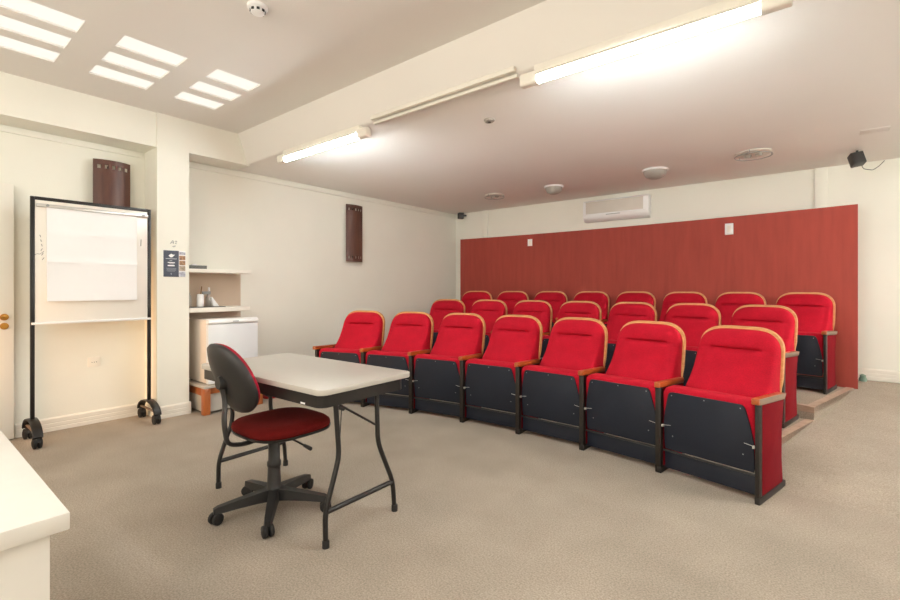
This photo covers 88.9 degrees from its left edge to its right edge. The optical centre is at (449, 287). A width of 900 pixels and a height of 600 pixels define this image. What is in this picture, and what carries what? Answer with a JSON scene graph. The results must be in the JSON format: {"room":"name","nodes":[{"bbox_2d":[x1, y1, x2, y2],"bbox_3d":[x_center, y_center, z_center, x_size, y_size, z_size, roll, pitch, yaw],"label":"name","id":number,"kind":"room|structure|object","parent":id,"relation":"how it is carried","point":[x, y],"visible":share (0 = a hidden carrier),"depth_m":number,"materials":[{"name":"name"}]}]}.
{"room":"lecture hall","nodes":[
{"label":"lecture hall","id":0,"kind":"room"},
{"bbox_2d":[145,112,188,416],"bbox_3d":[-2.686,-0.200,4.355,0.312,2.780,0.270,0,0,39],"label":"pillar","id":1,"kind":"structure","parent":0,"point":[167,164],"depth_m":4.24,"materials":[{"name":"paint"}]},
{"bbox_2d":[163,250,184,276],"bbox_3d":[-2.557,-0.225,4.260,0.008,0.244,0.188,0,0,39],"label":"information sign","id":2,"kind":"object","parent":1,"relation":"attached to","point":[173,261],"visible":1,"depth_m":4.25,"materials":[{"name":"black paper"}]},
{"bbox_2d":[179,272,184,276],"bbox_3d":[-2.514,-0.130,4.310,0.002,0.046,0.052,0,0,39],"label":"photo","id":3,"kind":"object","parent":2,"relation":"attached to","point":[181,274],"depth_m":4.31},
{"bbox_2d":[179,266,184,270],"bbox_3d":[-2.514,-0.183,4.310,0.002,0.048,0.052,0,0,39],"label":"photo","id":4,"kind":"object","parent":2,"relation":"on","point":[181,268],"depth_m":4.31},
{"bbox_2d":[160,401,190,418],"bbox_3d":[-2.559,1.134,4.253,0.014,0.112,0.294,0,0,39],"label":"baseboard","id":5,"kind":"structure","parent":1,"relation":"attached to","point":[183,408],"depth_m":4.26,"materials":[{"name":"paint"}]},
{"bbox_2d":[0,124,455,437],"bbox_3d":[-2.640,-0.250,4.755,0.120,2.880,8.590,0,0,39],"label":"wall","id":6,"kind":"structure","parent":0,"point":[301,288],"depth_m":5.14,"materials":[{"name":"paint"}]},
{"bbox_2d":[0,183,13,438],"bbox_3d":[-3.666,0.184,3.270,0.086,1.988,0.820,0,0,39],"label":"door","id":7,"kind":"structure","parent":6,"relation":"in","point":[6,190],"depth_m":3.56,"materials":[{"name":"paint"}]},
{"bbox_2d":[0,125,141,157],"bbox_3d":[-4.091,-1.244,2.845,0.020,0.044,3.795,0,0,39],"label":"trim","id":8,"kind":"structure","parent":6,"relation":"attached to","point":[6,129],"depth_m":3.89,"materials":[{"name":"paint"}]},
{"bbox_2d":[15,403,138,437],"bbox_3d":[-3.169,1.134,3.993,0.014,0.112,0.900,0,0,39],"label":"baseboard","id":9,"kind":"structure","parent":6,"relation":"attached to","point":[107,414],"depth_m":3.98,"materials":[{"name":"paint"}]},
{"bbox_2d":[88,357,99,366],"bbox_3d":[-3.133,0.650,4.041,0.010,0.084,0.090,0,0,39],"label":"wall socket","id":10,"kind":"object","parent":6,"relation":"attached to","point":[92,361],"visible":1,"depth_m":4.04,"materials":[{"name":"paint"}]},
{"bbox_2d":[93,158,129,206],"bbox_3d":[-3.019,-0.740,4.097,0.114,0.770,0.275,0,0,39],"label":"wall lamp","id":11,"kind":"object","parent":6,"relation":"attached to","point":[111,183],"visible":0.58,"depth_m":4.05,"materials":[{"name":"brown wood"}]},
{"bbox_2d":[189,269,251,318],"bbox_3d":[-2.402,0.102,4.716,0.299,0.576,0.645,0,0,39],"label":"wall shelf","id":12,"kind":"object","parent":6,"relation":"attached to","point":[225,285],"visible":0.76,"depth_m":4.80,"materials":[{"name":"paint"}]},
{"bbox_2d":[189,264,206,268],"bbox_3d":[-2.516,-0.209,4.527,0.100,0.046,0.190,0,0,39],"label":"box","id":13,"kind":"object","parent":12,"relation":"on","point":[192,266],"visible":0.71,"depth_m":4.50,"materials":[{"name":"grey plastic"}]},
{"bbox_2d":[189,306,225,307],"bbox_3d":[-2.438,0.189,4.592,0.160,0.006,0.310,0,0,39],"label":"serving tray","id":14,"kind":"object","parent":12,"relation":"on","point":[204,306],"visible":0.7,"depth_m":4.60,"materials":[{"name":"grey plastic"}]},
{"bbox_2d":[197,294,203,306],"bbox_3d":[-2.466,0.122,4.534,0.066,0.124,0.066,0,0,39],"label":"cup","id":15,"kind":"object","parent":14,"relation":"on","point":[200,297],"visible":1,"depth_m":4.51,"materials":[{"name":"white ceramic"}]},
{"bbox_2d":[202,287,211,305],"bbox_3d":[-2.476,0.088,4.672,0.060,0.192,0.092,0,0,39],"label":"spray bottle","id":16,"kind":"object","parent":14,"relation":"on","point":[207,299],"visible":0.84,"depth_m":4.66,"materials":[{"name":"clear plastic"}]},
{"bbox_2d":[210,297,218,305],"bbox_3d":[-2.382,0.139,4.646,0.040,0.092,0.075,0,0,39],"label":"folded card","id":17,"kind":"object","parent":14,"relation":"on","point":[213,302],"visible":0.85,"depth_m":4.62,"materials":[{"name":"white paper"}]},
{"bbox_2d":[189,162,455,217],"bbox_3d":[-1.304,-1.247,6.301,0.020,0.050,4.485,0,0,39],"label":"trim","id":18,"kind":"structure","parent":6,"relation":"attached to","point":[191,165],"depth_m":5.69,"materials":[{"name":"paint"}]},
{"bbox_2d":[346,204,361,261],"bbox_3d":[-1.305,-0.740,6.248,0.084,0.770,0.275,0,0,39],"label":"wall lamp","id":19,"kind":"object","parent":6,"relation":"attached to","point":[353,212],"visible":1,"depth_m":6.20,"materials":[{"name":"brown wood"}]},
{"bbox_2d":[0,0,545,133],"bbox_3d":[-0.946,-1.640,0.802,7.480,0.100,4.562,0,0,39],"label":"ceiling","id":20,"kind":"structure","parent":0,"point":[300,53],"depth_m":3.00,"materials":[{"name":"paint"}]},
{"bbox_2d":[0,0,83,60],"bbox_3d":[-2.602,-1.606,2.836,0.799,0.008,0.379,0,0,39],"label":"ceiling light","id":21,"kind":"object","parent":20,"relation":"attached to","point":[26,6],"visible":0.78,"depth_m":2.80,"materials":[{"name":"white plastic"}]},
{"bbox_2d":[0,71,248,169],"bbox_3d":[-3.699,-1.434,3.098,0.312,0.312,4.680,0,0,39],"label":"beam","id":22,"kind":"structure","parent":20,"relation":"attached to","point":[25,103],"depth_m":3.84,"materials":[{"name":"paint"}]},
{"bbox_2d":[90,36,185,87],"bbox_3d":[-2.241,-1.606,3.283,0.799,0.008,0.369,0,0,39],"label":"ceiling light","id":23,"kind":"object","parent":20,"relation":"attached to","point":[127,42],"visible":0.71,"depth_m":3.25,"materials":[{"name":"white"}]},
{"bbox_2d":[175,69,258,107],"bbox_3d":[-1.894,-1.606,3.713,0.799,0.008,0.334,0,0,39],"label":"ceiling light","id":24,"kind":"object","parent":20,"relation":"attached to","point":[218,74],"visible":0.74,"depth_m":3.69,"materials":[{"name":"white"}]},
{"bbox_2d":[247,0,267,16],"bbox_3d":[-1.085,-1.567,2.590,0.110,0.046,0.110,0,0,39],"label":"smoke detector","id":25,"kind":"object","parent":20,"relation":"attached to","point":[257,8],"visible":1,"depth_m":2.56,"materials":[{"name":"white plastic"}]},
{"bbox_2d":[8,393,899,599],"bbox_3d":[0.318,1.240,2.370,7.680,0.100,8.790,0,0,39],"label":"floor","id":26,"kind":"structure","parent":0,"point":[486,511],"depth_m":2.30,"materials":[{"name":"carpet"}]},
{"bbox_2d":[0,430,69,599],"bbox_3d":[-1.563,0.830,0.958,1.184,0.720,0.970,0,0,39],"label":"desk","id":27,"kind":"object","parent":26,"relation":"on","point":[30,512],"visible":1,"depth_m":0.94,"materials":[{"name":"white laminate"}]},
{"bbox_2d":[22,196,161,448],"bbox_3d":[-2.949,0.243,3.815,0.441,1.894,0.846,0,0,39],"label":"whiteboard","id":28,"kind":"object","parent":26,"relation":"on","point":[42,312],"visible":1,"depth_m":3.71,"materials":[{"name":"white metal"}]},
{"bbox_2d":[46,208,136,300],"bbox_3d":[-2.934,-0.266,3.791,0.032,0.737,0.601,0,0,39],"label":"paper sheet","id":29,"kind":"object","parent":28,"relation":"attached to","point":[91,256],"visible":1,"depth_m":3.76,"materials":[{"name":"paper"}]},
{"bbox_2d":[189,379,262,415],"bbox_3d":[-2.292,1.054,4.641,0.505,0.272,0.590,0,0,39],"label":"stand","id":30,"kind":"object","parent":26,"relation":"on","point":[205,398],"visible":0.31,"depth_m":4.38,"materials":[{"name":"beige laminate"}]},
{"bbox_2d":[189,316,257,384],"bbox_3d":[-2.286,0.607,4.634,0.464,0.622,0.488,0,0,39],"label":"mini fridge","id":31,"kind":"object","parent":30,"relation":"on","point":[240,334],"visible":0.74,"depth_m":4.50,"materials":[{"name":"white metal"}]},
{"bbox_2d":[207,343,330,538],"bbox_3d":[-0.954,0.733,2.470,0.608,0.915,0.608,0,0,39],"label":"office chair","id":32,"kind":"object","parent":26,"relation":"on","point":[236,382],"visible":0.93,"depth_m":2.33,"materials":[{"name":"black plastic"}]},
{"bbox_2d":[214,343,259,404],"bbox_3d":[-1.110,0.452,2.323,0.368,0.354,0.151,0,0,39],"label":"backrest cushion","id":33,"kind":"object","parent":32,"relation":"on","point":[237,384],"depth_m":2.23,"materials":[{"name":"plastic"}]},
{"bbox_2d":[201,353,409,549],"bbox_3d":[-0.872,0.829,2.697,1.240,0.722,0.620,0,0,38],"label":"folding table","id":34,"kind":"object","parent":26,"relation":"on","point":[315,382],"visible":0.9,"depth_m":2.40,"materials":[{"name":"white plastic"}]},
{"bbox_2d":[313,310,384,406],"bbox_3d":[-1.048,0.721,4.913,0.595,0.938,0.560,0,0,20],"label":"chair","id":35,"kind":"object","parent":26,"relation":"on","point":[363,331],"visible":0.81,"depth_m":4.95,"materials":[{"name":"red fabric"}]},
{"bbox_2d":[319,348,360,363],"bbox_3d":[-1.097,0.817,4.781,0.525,0.366,0.186,0,0,20],"label":"seat cushion","id":36,"kind":"object","parent":35,"relation":"on","point":[353,355],"depth_m":4.69,"materials":[{"name":"red fabric"}]},
{"bbox_2d":[334,312,382,348],"bbox_3d":[-0.994,0.501,5.009,0.496,0.467,0.342,0,0,20],"label":"cushion","id":37,"kind":"object","parent":35,"relation":"on","point":[360,330],"depth_m":5.00,"materials":[{"name":"red fabric"}]},
{"bbox_2d":[366,311,433,413],"bbox_3d":[-0.485,0.721,4.685,0.572,0.938,0.548,0,0,29],"label":"chair","id":38,"kind":"object","parent":26,"relation":"on","point":[410,334],"visible":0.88,"depth_m":4.62,"materials":[{"name":"red fabric"}]},
{"bbox_2d":[366,350,408,368],"bbox_3d":[-0.576,0.817,4.562,0.525,0.366,0.186,0,0,25],"label":"seat cushion","id":39,"kind":"object","parent":38,"relation":"on","point":[394,359],"depth_m":4.48,"materials":[{"name":"red fabric"}]},
{"bbox_2d":[381,313,430,351],"bbox_3d":[-0.453,0.501,4.779,0.496,0.467,0.342,0,0,25],"label":"cushion","id":40,"kind":"object","parent":38,"relation":"on","point":[408,332],"depth_m":4.76,"materials":[{"name":"red fabric"}]},
{"bbox_2d":[412,313,485,422],"bbox_3d":[0.006,0.721,4.409,0.562,0.937,0.560,0,0,31],"label":"chair","id":41,"kind":"object","parent":26,"relation":"on","point":[440,374],"visible":0.94,"depth_m":4.30,"materials":[{"name":"red fabric"}]},
{"bbox_2d":[414,354,459,374],"bbox_3d":[-0.079,0.817,4.295,0.525,0.366,0.186,0,0,31],"label":"seat cushion","id":42,"kind":"object","parent":41,"relation":"on","point":[424,364],"depth_m":4.22,"materials":[{"name":"red fabric"}]},
{"bbox_2d":[430,315,482,356],"bbox_3d":[0.064,0.501,4.500,0.496,0.467,0.342,0,0,31],"label":"cushion","id":43,"kind":"object","parent":41,"relation":"on","point":[458,335],"depth_m":4.47,"materials":[{"name":"red fabric"}]},
{"bbox_2d":[463,315,542,434],"bbox_3d":[0.487,0.721,4.088,0.562,0.937,0.560,0,0,36],"label":"chair","id":44,"kind":"object","parent":26,"relation":"on","point":[493,381],"visible":0.98,"depth_m":3.99,"materials":[{"name":"red fabric"}]},
{"bbox_2d":[465,358,514,379],"bbox_3d":[0.392,0.817,3.983,0.525,0.366,0.186,0,0,36],"label":"seat cushion","id":45,"kind":"object","parent":44,"relation":"on","point":[489,368],"depth_m":3.92,"materials":[{"name":"red fabric"}]},
{"bbox_2d":[482,317,539,362],"bbox_3d":[0.553,0.501,4.174,0.496,0.467,0.342,0,0,36],"label":"cushion","id":46,"kind":"object","parent":44,"relation":"on","point":[512,339],"depth_m":4.14,"materials":[{"name":"red fabric"}]},
{"bbox_2d":[520,317,607,450],"bbox_3d":[0.935,0.721,3.724,0.562,0.937,0.560,0,0,41],"label":"chair","id":47,"kind":"object","parent":26,"relation":"on","point":[554,389],"visible":0.96,"depth_m":3.64,"materials":[{"name":"red fabric"}]},
{"bbox_2d":[522,365,578,391],"bbox_3d":[0.831,0.817,3.629,0.525,0.366,0.186,0,0,41],"label":"seat cushion","id":48,"kind":"object","parent":47,"relation":"on","point":[535,378],"depth_m":3.57,"materials":[{"name":"red fabric"}]},
{"bbox_2d":[540,319,604,369],"bbox_3d":[1.010,0.501,3.804,0.496,0.467,0.342,0,0,41],"label":"cushion","id":49,"kind":"object","parent":47,"relation":"on","point":[573,344],"depth_m":3.77,"materials":[{"name":"red fabric"}]},
{"bbox_2d":[584,320,685,472],"bbox_3d":[1.365,0.721,3.316,0.548,0.938,0.572,0,0,-39],"label":"chair","id":50,"kind":"object","parent":26,"relation":"on","point":[626,401],"visible":0.96,"depth_m":3.24,"materials":[{"name":"red fabric"}]},
{"bbox_2d":[586,373,654,406],"bbox_3d":[1.235,0.817,3.235,0.186,0.366,0.525,0,0,-43],"label":"seat cushion","id":51,"kind":"object","parent":50,"relation":"on","point":[602,390],"depth_m":3.18,"materials":[{"name":"red fabric"}]},
{"bbox_2d":[606,323,682,381],"bbox_3d":[1.429,0.501,3.392,0.342,0.467,0.496,0,0,-43],"label":"cushion","id":52,"kind":"object","parent":50,"relation":"on","point":[643,351],"depth_m":3.35,"materials":[{"name":"red fabric"}]},
{"bbox_2d":[661,325,785,505],"bbox_3d":[1.723,0.721,2.878,0.558,0.937,0.566,0,0,-38],"label":"chair","id":53,"kind":"object","parent":26,"relation":"on","point":[728,411],"visible":1,"depth_m":2.77,"materials":[{"name":"red fabric"}]},
{"bbox_2d":[664,385,754,452],"bbox_3d":[1.600,0.817,2.805,0.186,0.366,0.525,0,0,-38],"label":"seat cushion","id":54,"kind":"object","parent":53,"relation":"on","point":[696,419],"depth_m":2.74,"materials":[{"name":"black plastic"}]},
{"bbox_2d":[686,328,780,397],"bbox_3d":[1.808,0.501,2.943,0.342,0.467,0.496,0,0,-38],"label":"cushion","id":55,"kind":"object","parent":53,"relation":"on","point":[737,361],"depth_m":2.90,"materials":[{"name":"red fabric"}]},
{"bbox_2d":[782,418,812,444],"bbox_3d":[0.705,1.139,4.910,5.101,0.102,1.552,0,0,32],"label":"platform","id":56,"kind":"object","parent":26,"relation":"on","point":[799,419],"visible":0.01,"depth_m":3.61,"materials":[{"name":"carpet"}]},
{"bbox_2d":[429,299,465,349],"bbox_3d":[-0.137,0.619,5.987,0.595,0.938,0.560,0,0,24],"label":"chair","id":57,"kind":"object","parent":56,"relation":"on","point":[440,308],"visible":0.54,"depth_m":6.10,"materials":[{"name":"red fabric"}]},
{"bbox_2d":[429,300,463,329],"bbox_3d":[-0.077,0.400,6.080,0.496,0.467,0.342,0,0,24],"label":"cushion","id":58,"kind":"object","parent":57,"relation":"on","point":[439,309],"depth_m":6.10,"materials":[{"name":"red fabric"}]},
{"bbox_2d":[470,299,506,354],"bbox_3d":[0.392,0.619,5.729,0.562,0.937,0.560,0,0,28],"label":"chair","id":59,"kind":"object","parent":56,"relation":"on","point":[490,311],"visible":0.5,"depth_m":5.81,"materials":[{"name":"red fabric"}]},
{"bbox_2d":[470,301,505,331],"bbox_3d":[0.446,0.400,5.823,0.496,0.467,0.342,0,0,28],"label":"cushion","id":60,"kind":"object","parent":59,"relation":"on","point":[490,311],"depth_m":5.82,"materials":[{"name":"red fabric"}]},
{"bbox_2d":[512,300,551,362],"bbox_3d":[0.886,0.619,5.437,0.562,0.937,0.560,0,0,33],"label":"chair","id":61,"kind":"object","parent":56,"relation":"on","point":[540,309],"visible":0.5,"depth_m":5.51,"materials":[{"name":"red fabric"}]},
{"bbox_2d":[512,302,550,332],"bbox_3d":[0.947,0.400,5.527,0.496,0.467,0.342,0,0,33],"label":"cushion","id":62,"kind":"object","parent":61,"relation":"on","point":[540,310],"depth_m":5.51,"materials":[{"name":"red fabric"}]},
{"bbox_2d":[540,301,601,359],"bbox_3d":[1.356,0.619,5.109,0.562,0.937,0.560,0,0,37],"label":"chair","id":63,"kind":"object","parent":56,"relation":"on","point":[584,309],"visible":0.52,"depth_m":5.19,"materials":[{"name":"red fabric"}]},
{"bbox_2d":[542,335,549,341],"bbox_3d":[1.260,0.715,5.006,0.525,0.366,0.186,0,0,37],"label":"seat cushion","id":64,"kind":"object","parent":63,"relation":"on","point":[545,338],"depth_m":5.05,"materials":[{"name":"red fabric"}]},
{"bbox_2d":[557,302,599,320],"bbox_3d":[1.424,0.400,5.194,0.496,0.467,0.342,0,0,37],"label":"cushion","id":65,"kind":"object","parent":63,"relation":"on","point":[568,309],"depth_m":5.22,"materials":[{"name":"red fabric"}]},
{"bbox_2d":[605,302,656,373],"bbox_3d":[1.800,0.619,4.746,0.562,0.937,0.560,0,0,41],"label":"chair","id":66,"kind":"object","parent":56,"relation":"on","point":[621,313],"visible":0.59,"depth_m":4.83,"materials":[{"name":"red fabric"}]},
{"bbox_2d":[608,340,616,343],"bbox_3d":[1.696,0.715,4.650,0.525,0.366,0.186,0,0,41],"label":"seat cushion","id":67,"kind":"object","parent":66,"relation":"on","point":[609,341],"depth_m":4.60,"materials":[{"name":"red fabric"}]},
{"bbox_2d":[606,303,654,339],"bbox_3d":[1.874,0.400,4.826,0.496,0.467,0.342,0,0,41],"label":"cushion","id":68,"kind":"object","parent":66,"relation":"on","point":[620,314],"depth_m":4.85,"materials":[{"name":"red fabric"}]},
{"bbox_2d":[665,303,720,385],"bbox_3d":[2.215,0.619,4.350,0.560,0.937,0.562,0,0,-44],"label":"chair","id":69,"kind":"object","parent":56,"relation":"on","point":[694,319],"visible":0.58,"depth_m":4.37,"materials":[{"name":"red fabric"}]},
{"bbox_2d":[686,346,697,350],"bbox_3d":[2.104,0.715,4.263,0.186,0.366,0.525,0,0,-44],"label":"seat cushion","id":70,"kind":"object","parent":69,"relation":"on","point":[688,348],"depth_m":4.10,"materials":[{"name":"red fabric"}]},
{"bbox_2d":[665,305,718,346],"bbox_3d":[2.295,0.400,4.424,0.342,0.467,0.496,0,0,-44],"label":"cushion","id":71,"kind":"object","parent":69,"relation":"on","point":[694,320],"depth_m":4.39,"materials":[{"name":"red fabric"}]},
{"bbox_2d":[731,305,798,428],"bbox_3d":[2.600,0.619,3.923,0.558,0.937,0.566,0,0,-40],"label":"chair","id":72,"kind":"object","parent":56,"relation":"on","point":[782,320],"visible":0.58,"depth_m":3.87,"materials":[{"name":"red fabric"}]},
{"bbox_2d":[731,307,794,351],"bbox_3d":[2.684,0.400,3.991,0.342,0.467,0.496,0,0,-40],"label":"cushion","id":73,"kind":"object","parent":72,"relation":"on","point":[781,320],"depth_m":3.95,"materials":[{"name":"red fabric"}]},
{"bbox_2d":[782,419,813,443],"bbox_3d":[0.409,1.109,4.336,5.202,0.050,0.973,0,0,22],"label":"trim","id":74,"kind":"structure","parent":56,"relation":"attached to","point":[805,422],"depth_m":3.54,"materials":[{"name":"brown wood"}]},
{"bbox_2d":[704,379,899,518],"bbox_3d":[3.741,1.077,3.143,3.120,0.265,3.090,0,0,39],"label":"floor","id":75,"kind":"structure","parent":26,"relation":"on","point":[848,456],"depth_m":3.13,"materials":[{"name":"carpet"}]},
{"bbox_2d":[858,374,866,381],"bbox_3d":[4.153,0.899,4.616,0.066,0.075,0.067,0,0,39],"label":"scrap","id":76,"kind":"object","parent":75,"relation":"on","point":[862,377],"visible":1,"depth_m":4.60,"materials":[{"name":"green"}]},
{"bbox_2d":[796,387,852,419],"bbox_3d":[1.495,1.086,5.620,5.224,0.208,1.802,0,0,39],"label":"platform","id":77,"kind":"object","parent":26,"relation":"on","point":[804,395],"visible":0.02,"depth_m":4.08,"materials":[{"name":"carpet"}]},
{"bbox_2d":[462,291,491,312],"bbox_3d":[0.312,0.513,7.000,0.595,0.938,0.560,0,0,24],"label":"chair","id":78,"kind":"object","parent":77,"relation":"on","point":[469,298],"visible":0.29,"depth_m":7.13,"materials":[{"name":"red fabric"}]},
{"bbox_2d":[497,291,528,314],"bbox_3d":[0.858,0.513,6.747,0.572,0.938,0.548,0,0,31],"label":"chair","id":79,"kind":"object","parent":77,"relation":"on","point":[510,298],"visible":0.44,"depth_m":6.86,"materials":[{"name":"red fabric"}]},
{"bbox_2d":[534,291,567,329],"bbox_3d":[1.337,0.513,6.462,0.562,0.937,0.560,0,0,31],"label":"chair","id":80,"kind":"object","parent":77,"relation":"on","point":[556,299],"visible":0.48,"depth_m":6.54,"materials":[{"name":"red fabric"}]},
{"bbox_2d":[534,292,565,318],"bbox_3d":[1.396,0.293,6.553,0.496,0.467,0.342,0,0,31],"label":"cushion","id":81,"kind":"object","parent":80,"relation":"on","point":[556,300],"depth_m":6.54,"materials":[{"name":"red fabric"}]},
{"bbox_2d":[573,291,609,321],"bbox_3d":[1.813,0.513,6.147,0.562,0.937,0.560,0,0,35],"label":"chair","id":82,"kind":"object","parent":77,"relation":"on","point":[602,299],"visible":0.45,"depth_m":6.21,"materials":[{"name":"red fabric"}]},
{"bbox_2d":[603,291,655,325],"bbox_3d":[2.268,0.513,5.801,0.562,0.937,0.560,0,0,39],"label":"chair","id":83,"kind":"object","parent":77,"relation":"on","point":[628,296],"visible":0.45,"depth_m":5.91,"materials":[{"name":"red fabric"}]},
{"bbox_2d":[616,293,653,305],"bbox_3d":[2.338,0.293,5.884,0.496,0.467,0.342,0,0,39],"label":"cushion","id":84,"kind":"object","parent":83,"relation":"on","point":[623,297],"depth_m":5.90,"materials":[{"name":"red fabric"}]},
{"bbox_2d":[659,292,706,321],"bbox_3d":[2.699,0.513,5.426,0.562,0.937,0.560,0,0,43],"label":"chair","id":85,"kind":"object","parent":77,"relation":"on","point":[672,298],"visible":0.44,"depth_m":5.57,"materials":[{"name":"red fabric"}]},
{"bbox_2d":[715,292,765,324],"bbox_3d":[3.120,0.513,5.020,0.548,0.938,0.572,0,0,-40],"label":"chair","id":86,"kind":"object","parent":77,"relation":"on","point":[727,303],"visible":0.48,"depth_m":5.13,"materials":[{"name":"red fabric"}]},
{"bbox_2d":[776,292,837,394],"bbox_3d":[3.483,0.513,4.594,0.558,0.937,0.566,0,0,-40],"label":"chair","id":87,"kind":"object","parent":77,"relation":"on","point":[815,311],"visible":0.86,"depth_m":4.40,"materials":[{"name":"red fabric"}]},
{"bbox_2d":[776,294,832,332],"bbox_3d":[3.566,0.293,4.662,0.342,0.467,0.496,0,0,-40],"label":"cushion","id":88,"kind":"object","parent":87,"relation":"on","point":[814,312],"depth_m":4.59,"materials":[{"name":"red fabric"}]},
{"bbox_2d":[797,331,822,366],"bbox_3d":[3.363,0.609,4.517,0.186,0.366,0.525,0,0,-40],"label":"seat cushion","id":89,"kind":"object","parent":87,"relation":"on","point":[809,343],"depth_m":4.33,"materials":[{"name":"red fabric"}]},
{"bbox_2d":[797,387,853,412],"bbox_3d":[1.238,1.003,5.104,5.466,0.050,1.071,0,0,23],"label":"trim","id":90,"kind":"structure","parent":77,"relation":"attached to","point":[800,407],"depth_m":3.96,"materials":[{"name":"brown wood"}]},
{"bbox_2d":[237,0,899,213],"bbox_3d":[1.749,-1.490,4.145,7.480,0.400,4.030,0,0,39],"label":"ceiling","id":91,"kind":"structure","parent":0,"point":[802,81],"depth_m":3.43,"materials":[{"name":"paint"}]},
{"bbox_2d":[277,125,370,163],"bbox_3d":[-1.130,-1.238,3.992,1.270,0.104,0.105,0,0,39],"label":"fluorescent light","id":92,"kind":"object","parent":91,"relation":"attached to","point":[357,132],"visible":1,"depth_m":3.90,"materials":[{"name":"glass"},{"name":"white metal"},{"name":"plastic"}]},
{"bbox_2d":[370,66,518,124],"bbox_3d":[-0.100,-1.298,3.158,1.280,0.053,0.059,0,0,39],"label":"conduit","id":93,"kind":"object","parent":91,"relation":"attached to","point":[512,69],"visible":1,"depth_m":3.07,"materials":[{"name":"metal"}]},
{"bbox_2d":[484,118,494,123],"bbox_3d":[0.301,-1.278,3.521,0.084,0.023,0.084,0,0,39],"label":"ceiling sensor","id":94,"kind":"object","parent":91,"relation":"attached to","point":[486,120],"visible":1,"depth_m":3.50,"materials":[{"name":"white plastic"}]},
{"bbox_2d":[485,193,503,199],"bbox_3d":[0.617,-1.270,6.374,0.273,0.040,0.273,0,0,39],"label":"ceiling fitting","id":95,"kind":"object","parent":91,"relation":"attached to","point":[492,196],"visible":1,"depth_m":6.32,"materials":[{"name":"grey plastic"}]},
{"bbox_2d":[544,184,563,194],"bbox_3d":[1.316,-1.238,5.824,0.244,0.103,0.244,0,0,39],"label":"ceiling light","id":96,"kind":"object","parent":91,"relation":"attached to","point":[553,189],"visible":1,"depth_m":5.75,"materials":[{"name":"white plastic"}]},
{"bbox_2d":[642,167,668,179],"bbox_3d":[2.236,-1.238,5.005,0.268,0.103,0.268,0,0,39],"label":"ceiling light","id":97,"kind":"object","parent":91,"relation":"attached to","point":[652,173],"visible":1,"depth_m":4.93,"materials":[{"name":"white plastic"}]},
{"bbox_2d":[520,0,792,88],"bbox_3d":[0.933,-1.238,2.329,1.290,0.104,0.105,0,0,39],"label":"fluorescent light","id":98,"kind":"object","parent":91,"relation":"attached to","point":[725,12],"visible":1,"depth_m":2.24,"materials":[{"name":"paint"}]},
{"bbox_2d":[734,148,772,160],"bbox_3d":[2.891,-1.270,4.375,0.314,0.040,0.314,0,0,39],"label":"ceiling fitting","id":99,"kind":"object","parent":91,"relation":"attached to","point":[757,152],"visible":1,"depth_m":4.34,"materials":[{"name":"grey plastic"}]},
{"bbox_2d":[847,150,866,167],"bbox_3d":[3.804,-1.210,4.292,0.118,0.161,0.115,0,0,21],"label":"wall speaker","id":100,"kind":"object","parent":91,"relation":"attached to","point":[856,159],"visible":1,"depth_m":4.26,"materials":[{"name":"black plastic"}]},
{"bbox_2d":[852,151,865,162],"bbox_3d":[3.787,-1.213,4.252,0.101,0.113,0.028,0,0,21],"label":"grille","id":101,"kind":"object","parent":100,"relation":"attached to","point":[857,157],"depth_m":4.25,"materials":[{"name":"black plastic"}]},
{"bbox_2d":[860,125,890,134],"bbox_3d":[3.473,-1.288,3.751,0.180,0.004,0.140,0,0,39],"label":"ceiling hatch","id":102,"kind":"object","parent":91,"relation":"attached to","point":[885,128],"visible":1,"depth_m":3.75,"materials":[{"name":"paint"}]},
{"bbox_2d":[460,204,857,388],"bbox_3d":[2.154,0.095,6.209,5.027,1.830,0.232,0,0,41],"label":"wall","id":103,"kind":"structure","parent":0,"point":[770,255],"depth_m":5.51,"materials":[{"name":"red reddish-brown wood"}]},
{"bbox_2d":[725,223,732,234],"bbox_3d":[3.216,-0.680,5.289,0.015,0.130,0.085,0,0,-45],"label":"switch plate","id":104,"kind":"object","parent":103,"relation":"attached to","point":[729,226],"visible":1,"depth_m":5.29,"materials":[{"name":"white plastic"}]},
{"bbox_2d":[456,158,899,382],"bbox_3d":[3.051,-0.250,5.761,7.720,2.880,0.120,0,0,39],"label":"wall","id":105,"kind":"structure","parent":0,"point":[876,192],"depth_m":5.02,"materials":[{"name":"paint"}]},
{"bbox_2d":[458,212,466,218],"bbox_3d":[0.210,-1.238,7.885,0.149,0.105,0.076,0,0,-16],"label":"wall speaker","id":106,"kind":"object","parent":105,"relation":"attached to","point":[460,215],"visible":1,"depth_m":7.84,"materials":[{"name":"black plastic"}]},
{"bbox_2d":[482,210,487,237],"bbox_3d":[0.581,-0.200,7.661,0.110,2.180,0.022,0,0,39],"label":"trim","id":107,"kind":"structure","parent":105,"relation":"attached to","point":[484,213],"depth_m":7.64,"materials":[{"name":"paint"}]},
{"bbox_2d":[583,194,650,222],"bbox_3d":[2.251,-1.070,6.234,0.880,0.290,0.146,0,0,39],"label":"air conditioner","id":108,"kind":"object","parent":105,"relation":"attached to","point":[638,206],"visible":1,"depth_m":6.16,"materials":[{"name":"white plastic"}]},
{"bbox_2d":[586,196,642,213],"bbox_3d":[2.203,-1.111,6.191,0.770,0.163,0.007,0,0,39],"label":"grille","id":109,"kind":"object","parent":108,"relation":"attached to","point":[628,204],"depth_m":6.17,"materials":[{"name":"plastic"}]},
{"bbox_2d":[815,167,827,207],"bbox_3d":[3.980,-0.200,4.921,0.111,2.180,0.022,0,0,39],"label":"trim","id":110,"kind":"structure","parent":105,"relation":"attached to","point":[821,174],"depth_m":4.91,"materials":[{"name":"paint"}]},
{"bbox_2d":[858,368,899,382],"bbox_3d":[5.064,0.879,4.052,2.200,0.112,0.014,0,0,39],"label":"baseboard","id":111,"kind":"structure","parent":105,"relation":"attached to","point":[871,374],"depth_m":4.63,"materials":[{"name":"paint"}]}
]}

